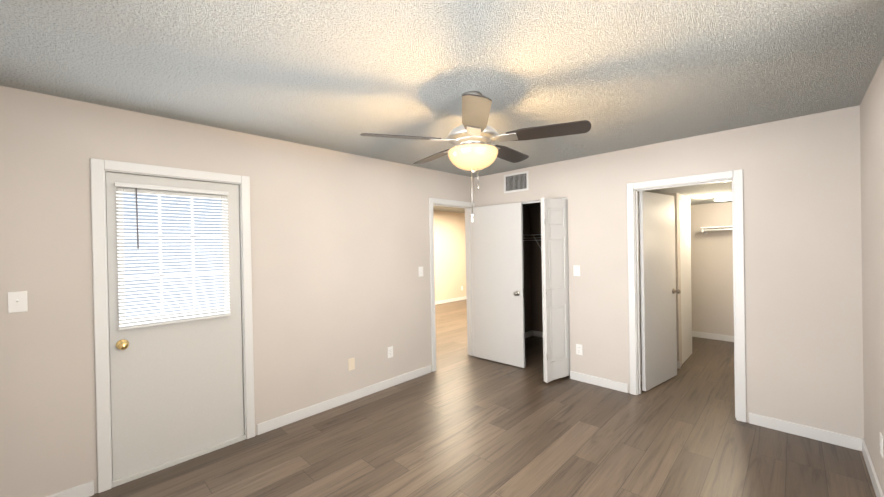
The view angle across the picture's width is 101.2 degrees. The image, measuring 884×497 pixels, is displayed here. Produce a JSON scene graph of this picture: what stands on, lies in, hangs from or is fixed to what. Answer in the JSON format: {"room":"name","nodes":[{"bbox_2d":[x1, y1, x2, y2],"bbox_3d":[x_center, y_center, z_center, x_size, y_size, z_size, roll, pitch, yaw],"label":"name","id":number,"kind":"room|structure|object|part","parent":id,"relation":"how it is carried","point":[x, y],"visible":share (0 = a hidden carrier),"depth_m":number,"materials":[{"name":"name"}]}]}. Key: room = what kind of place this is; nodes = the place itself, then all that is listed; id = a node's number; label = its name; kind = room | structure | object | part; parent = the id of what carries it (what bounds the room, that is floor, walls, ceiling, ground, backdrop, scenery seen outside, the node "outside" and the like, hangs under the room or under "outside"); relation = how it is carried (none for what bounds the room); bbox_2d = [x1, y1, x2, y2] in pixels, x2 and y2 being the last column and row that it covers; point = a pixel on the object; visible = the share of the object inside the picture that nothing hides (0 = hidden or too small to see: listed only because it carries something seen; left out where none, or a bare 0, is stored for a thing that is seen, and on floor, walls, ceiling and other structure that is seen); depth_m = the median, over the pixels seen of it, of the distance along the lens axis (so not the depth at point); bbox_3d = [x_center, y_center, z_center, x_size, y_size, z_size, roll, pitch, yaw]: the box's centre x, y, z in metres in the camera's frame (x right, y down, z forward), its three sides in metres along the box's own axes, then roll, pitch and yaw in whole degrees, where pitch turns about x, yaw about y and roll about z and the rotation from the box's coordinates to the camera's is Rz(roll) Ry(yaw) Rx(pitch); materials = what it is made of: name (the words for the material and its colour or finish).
{"room":"empty bedroom","nodes":[
{"label":"empty bedroom","id":0,"kind":"room"},
{"bbox_2d":[0,86,531,496],"bbox_3d":[0.745,0.241,5.363,0.119,2.440,9.690,-1,0,44],"label":"wall","id":1,"kind":"structure","parent":0,"point":[340,248],"depth_m":2.94,"materials":[{"name":"beige paint"}]},
{"bbox_2d":[8,291,27,312],"bbox_3d":[-2.388,0.301,2.043,0.017,0.116,0.072,-1,0,44],"label":"switch plate","id":2,"kind":"object","parent":1,"relation":"attached to","point":[17,301],"visible":1,"depth_m":2.04,"materials":[{"name":"white plastic"}]},
{"bbox_2d":[46,480,93,496],"bbox_3d":[-2.313,1.491,2.105,0.013,0.088,0.425,-1,0,44],"label":"baseboard","id":3,"kind":"structure","parent":1,"relation":"attached to","point":[86,489],"depth_m":2.21,"materials":[{"name":"white"}]},
{"bbox_2d":[90,158,254,492],"bbox_3d":[-1.891,0.477,2.635,0.131,2.094,0.920,-1,0,44],"label":"door frame","id":4,"kind":"structure","parent":1,"relation":"attached to","point":[99,168],"depth_m":2.34,"materials":[{"name":"white wood"}]},
{"bbox_2d":[105,172,243,480],"bbox_3d":[-1.861,0.504,2.607,0.115,2.007,0.778,-1,0,44],"label":"exterior door","id":5,"kind":"structure","parent":1,"relation":"in","point":[176,390],"depth_m":2.57,"materials":[{"name":"white"}]},
{"bbox_2d":[114,182,230,329],"bbox_3d":[-1.868,0.046,2.571,0.040,0.955,0.654,-1,0,44],"label":"window blind","id":6,"kind":"object","parent":5,"relation":"attached to","point":[179,305],"visible":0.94,"depth_m":2.54,"materials":[{"name":"white plastic"}]},
{"bbox_2d":[257,365,431,434],"bbox_3d":[-0.815,1.455,3.650,0.013,0.088,1.967,-1,0,44],"label":"baseboard","id":7,"kind":"structure","parent":1,"relation":"attached to","point":[272,424],"depth_m":3.44,"materials":[{"name":"white wood"}]},
{"bbox_2d":[348,358,354,370],"bbox_3d":[-0.892,1.141,3.579,0.007,0.116,0.072,-1,0,44],"label":"electrical outlet plate","id":8,"kind":"object","parent":1,"relation":"attached to","point":[351,363],"visible":1,"depth_m":3.58,"materials":[{"name":"beige plastic"}]},
{"bbox_2d":[387,346,392,357],"bbox_3d":[-0.557,1.121,3.923,0.008,0.116,0.072,-1,0,44],"label":"electrical outlet plate","id":9,"kind":"object","parent":1,"relation":"attached to","point":[390,352],"visible":1,"depth_m":3.92,"materials":[{"name":"white plastic"}]},
{"bbox_2d":[419,266,422,276],"bbox_3d":[-0.243,0.270,4.253,0.017,0.116,0.072,-1,0,44],"label":"switch plate","id":10,"kind":"object","parent":1,"relation":"attached to","point":[420,271],"visible":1,"depth_m":4.25,"materials":[{"name":"white plastic"}]},
{"bbox_2d":[429,198,474,371],"bbox_3d":[0.124,0.429,4.723,0.147,2.094,0.878,-1,0,44],"label":"door frame","id":11,"kind":"structure","parent":1,"relation":"attached to","point":[467,206],"depth_m":4.90,"materials":[{"name":"white wood"}]},
{"bbox_2d":[525,330,533,337],"bbox_3d":[1.017,1.411,5.534,0.017,0.088,1.295,-1,0,44],"label":"baseboard","id":12,"kind":"structure","parent":1,"relation":"attached to","point":[530,333],"depth_m":5.95,"materials":[{"name":"white wood"}]},
{"bbox_2d":[0,0,883,212],"bbox_3d":[0.739,-1.009,5.340,7.268,0.060,9.690,-1,0,44],"label":"ceiling","id":13,"kind":"structure","parent":0,"point":[343,75],"depth_m":1.87,"materials":[{"name":"white paint"}]},
{"bbox_2d":[360,91,590,221],"bbox_3d":[0.210,-0.559,2.304,1.310,0.790,1.284,-1,0,44],"label":"ceiling fan","id":14,"kind":"object","parent":13,"relation":"hanging from","point":[474,128],"depth_m":2.12,"materials":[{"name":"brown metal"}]},
{"bbox_2d":[448,144,497,170],"bbox_3d":[0.193,-0.552,2.264,0.312,0.123,0.312,-1,0,44],"label":"shade","id":15,"kind":"object","parent":14,"relation":"attached to","point":[469,157],"visible":0.96,"depth_m":2.16,"materials":[{"name":"white glass"}]},
{"bbox_3d":[0.204,-0.334,2.231,0.050,0.340,0.012,-1,0,12],"label":"fan pull chains","id":16,"kind":"part","parent":14,"relation":"part of","materials":[{"name":"silver metal"}]},
{"bbox_2d":[433,211,465,300],"bbox_3d":[-1.016,0.257,8.648,0.115,2.440,7.430,-1,0,44],"label":"wall","id":17,"kind":"structure","parent":0,"point":[449,255],"depth_m":9.81,"materials":[{"name":"paint"}]},
{"bbox_2d":[435,296,465,303],"bbox_3d":[-0.948,1.433,8.609,0.013,0.088,7.200,-1,0,44],"label":"baseboard","id":18,"kind":"structure","parent":17,"relation":"attached to","point":[459,298],"depth_m":9.81,"materials":[{"name":"white wood"}]},
{"bbox_2d":[90,299,875,496],"bbox_3d":[0.786,1.490,5.353,7.438,0.060,9.860,-1,0,44],"label":"floor","id":19,"kind":"structure","parent":0,"point":[459,422],"depth_m":2.70,"materials":[{"name":"wood"}]},
{"bbox_2d":[471,202,524,367],"bbox_3d":[0.702,0.448,4.663,0.769,2.010,0.177,-1,0,43],"label":"entry door","id":20,"kind":"structure","parent":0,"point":[498,282],"depth_m":4.62,"materials":[{"name":"grey wood"}]},
{"bbox_2d":[530,202,542,331],"bbox_3d":[2.199,0.214,5.397,1.930,2.440,0.115,-1,0,44],"label":"wall","id":21,"kind":"structure","parent":0,"point":[532,267],"depth_m":5.95,"materials":[{"name":"paint"}]},
{"bbox_2d":[523,234,540,247],"bbox_3d":[1.991,-0.072,5.279,1.780,0.307,0.333,-1,0,44],"label":"wire closet shelf","id":22,"kind":"object","parent":21,"relation":"attached to","point":[534,237],"visible":0.08,"depth_m":5.67,"materials":[{"name":"white metal"}]},
{"bbox_2d":[534,331,542,336],"bbox_3d":[2.130,1.391,5.402,1.800,0.088,0.013,-1,0,44],"label":"baseboard","id":23,"kind":"structure","parent":21,"relation":"attached to","point":[536,333],"depth_m":5.93,"materials":[{"name":"white wood"}]},
{"bbox_2d":[638,191,641,364],"bbox_3d":[2.334,0.217,4.246,0.134,2.440,1.320,-1,0,44],"label":"wall","id":24,"kind":"structure","parent":0,"point":[638,191],"depth_m":3.98,"materials":[{"name":"paint"}]},
{"bbox_2d":[638,191,680,390],"bbox_3d":[2.309,0.422,3.865,0.760,2.010,0.177,-1,0,-36],"label":"door","id":25,"kind":"structure","parent":24,"relation":"in","point":[656,215],"depth_m":3.81,"materials":[{"name":"grey wood"}]},
{"bbox_2d":[474,105,863,438],"bbox_3d":[1.749,0.230,3.814,3.488,2.440,0.115,-1,0,44],"label":"wall","id":26,"kind":"structure","parent":0,"point":[803,266],"depth_m":2.88,"materials":[{"name":"beige paint"}]},
{"bbox_2d":[504,171,528,193],"bbox_3d":[0.918,-0.821,4.511,0.355,0.235,0.008,-1,0,44],"label":"air vent","id":27,"kind":"object","parent":26,"relation":"in","point":[518,182],"visible":1,"depth_m":4.51,"materials":[{"name":"white metal"}]},
{"bbox_2d":[522,197,566,203],"bbox_3d":[1.125,-0.560,4.365,0.820,0.021,0.027,-1,0,44],"label":"door frame","id":28,"kind":"structure","parent":26,"relation":"attached to","point":[539,201],"depth_m":4.36,"materials":[{"name":"white wood"}]},
{"bbox_2d":[541,198,569,382],"bbox_3d":[1.246,0.443,4.015,0.394,1.980,0.090,-1,0,-35],"label":"bifold closet door","id":29,"kind":"structure","parent":26,"relation":"in","point":[555,288],"depth_m":3.99,"materials":[{"name":"grey wood"}]},
{"bbox_2d":[573,265,579,275],"bbox_3d":[1.476,0.244,3.986,0.072,0.116,0.017,-1,0,44],"label":"switch plate","id":30,"kind":"object","parent":26,"relation":"attached to","point":[576,269],"visible":1,"depth_m":3.99,"materials":[{"name":"white plastic"}]},
{"bbox_2d":[576,344,582,354],"bbox_3d":[1.506,1.109,3.984,0.072,0.116,0.008,-1,0,44],"label":"outlet","id":31,"kind":"object","parent":26,"relation":"attached to","point":[579,350],"visible":1,"depth_m":3.98,"materials":[{"name":"white plastic"}]},
{"bbox_2d":[570,371,627,392],"bbox_3d":[1.649,1.408,3.848,0.603,0.088,0.013,-1,0,44],"label":"baseboard","id":32,"kind":"structure","parent":26,"relation":"attached to","point":[602,382],"depth_m":3.83,"materials":[{"name":"white wood"}]},
{"bbox_2d":[627,169,746,421],"bbox_3d":[2.224,0.396,3.356,0.893,2.094,0.147,-1,0,44],"label":"door frame","id":33,"kind":"structure","parent":26,"relation":"attached to","point":[736,176],"depth_m":3.57,"materials":[{"name":"white wood"}]},
{"bbox_2d":[749,413,857,449],"bbox_3d":[2.748,1.393,2.781,0.603,0.088,0.013,-1,0,44],"label":"baseboard","id":34,"kind":"structure","parent":26,"relation":"attached to","point":[822,435],"depth_m":2.76,"materials":[{"name":"white wood"}]},
{"bbox_2d":[665,193,692,366],"bbox_3d":[3.001,0.202,4.679,0.220,2.440,0.800,-1,0,44],"label":"door frame","id":35,"kind":"structure","parent":0,"point":[677,197],"depth_m":4.36,"materials":[{"name":"white paint"}]},
{"bbox_2d":[646,181,731,204],"bbox_3d":[3.132,-0.700,4.622,1.765,0.060,2.999,-1,0,44],"label":"ceiling","id":36,"kind":"structure","parent":0,"point":[703,194],"depth_m":4.26,"materials":[{"name":"white paint"}]},
{"bbox_2d":[713,197,731,200],"bbox_3d":[3.850,-0.669,4.949,0.250,0.032,0.250,-1,0,44],"label":"ceiling light","id":37,"kind":"object","parent":36,"relation":"attached to","point":[723,199],"visible":0.81,"depth_m":4.88,"materials":[{"name":"white"}]},
{"bbox_2d":[693,202,733,335],"bbox_3d":[4.061,0.177,5.750,1.740,2.440,0.115,-1,0,44],"label":"wall","id":38,"kind":"structure","parent":0,"point":[712,280],"depth_m":5.57,"materials":[{"name":"beige paint"}]},
{"bbox_2d":[692,331,733,341],"bbox_3d":[4.081,1.353,5.668,1.630,0.088,0.013,-1,0,44],"label":"baseboard","id":39,"kind":"structure","parent":38,"relation":"attached to","point":[694,333],"depth_m":5.57,"materials":[{"name":"white wood"}]},
{"bbox_2d":[700,226,731,233],"bbox_3d":[4.255,-0.275,5.249,0.805,0.101,0.320,-1,0,44],"label":"shelf","id":40,"kind":"object","parent":38,"relation":"attached to","point":[705,229],"visible":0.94,"depth_m":5.33,"materials":[{"name":"white wood"}]},
{"bbox_2d":[860,57,883,494],"bbox_3d":[2.562,0.223,2.066,0.115,2.440,7.490,-1,0,44],"label":"wall","id":41,"kind":"structure","parent":0,"point":[872,156],"depth_m":2.18,"materials":[{"name":"beige paint"}]},
{"bbox_2d":[858,438,883,496],"bbox_3d":[1.494,1.425,1.040,0.013,0.088,4.260,-1,0,44],"label":"baseboard","id":42,"kind":"structure","parent":41,"relation":"attached to","point":[862,446],"depth_m":2.27,"materials":[{"name":"white"}]},
{"bbox_2d":[880,432,883,457],"bbox_3d":[2.444,1.091,2.020,0.008,0.116,0.072,-1,0,44],"label":"electrical outlet plate","id":43,"kind":"object","parent":41,"relation":"attached to","point":[881,446],"visible":1,"depth_m":2.00,"materials":[{"name":"white plastic"}]}
]}

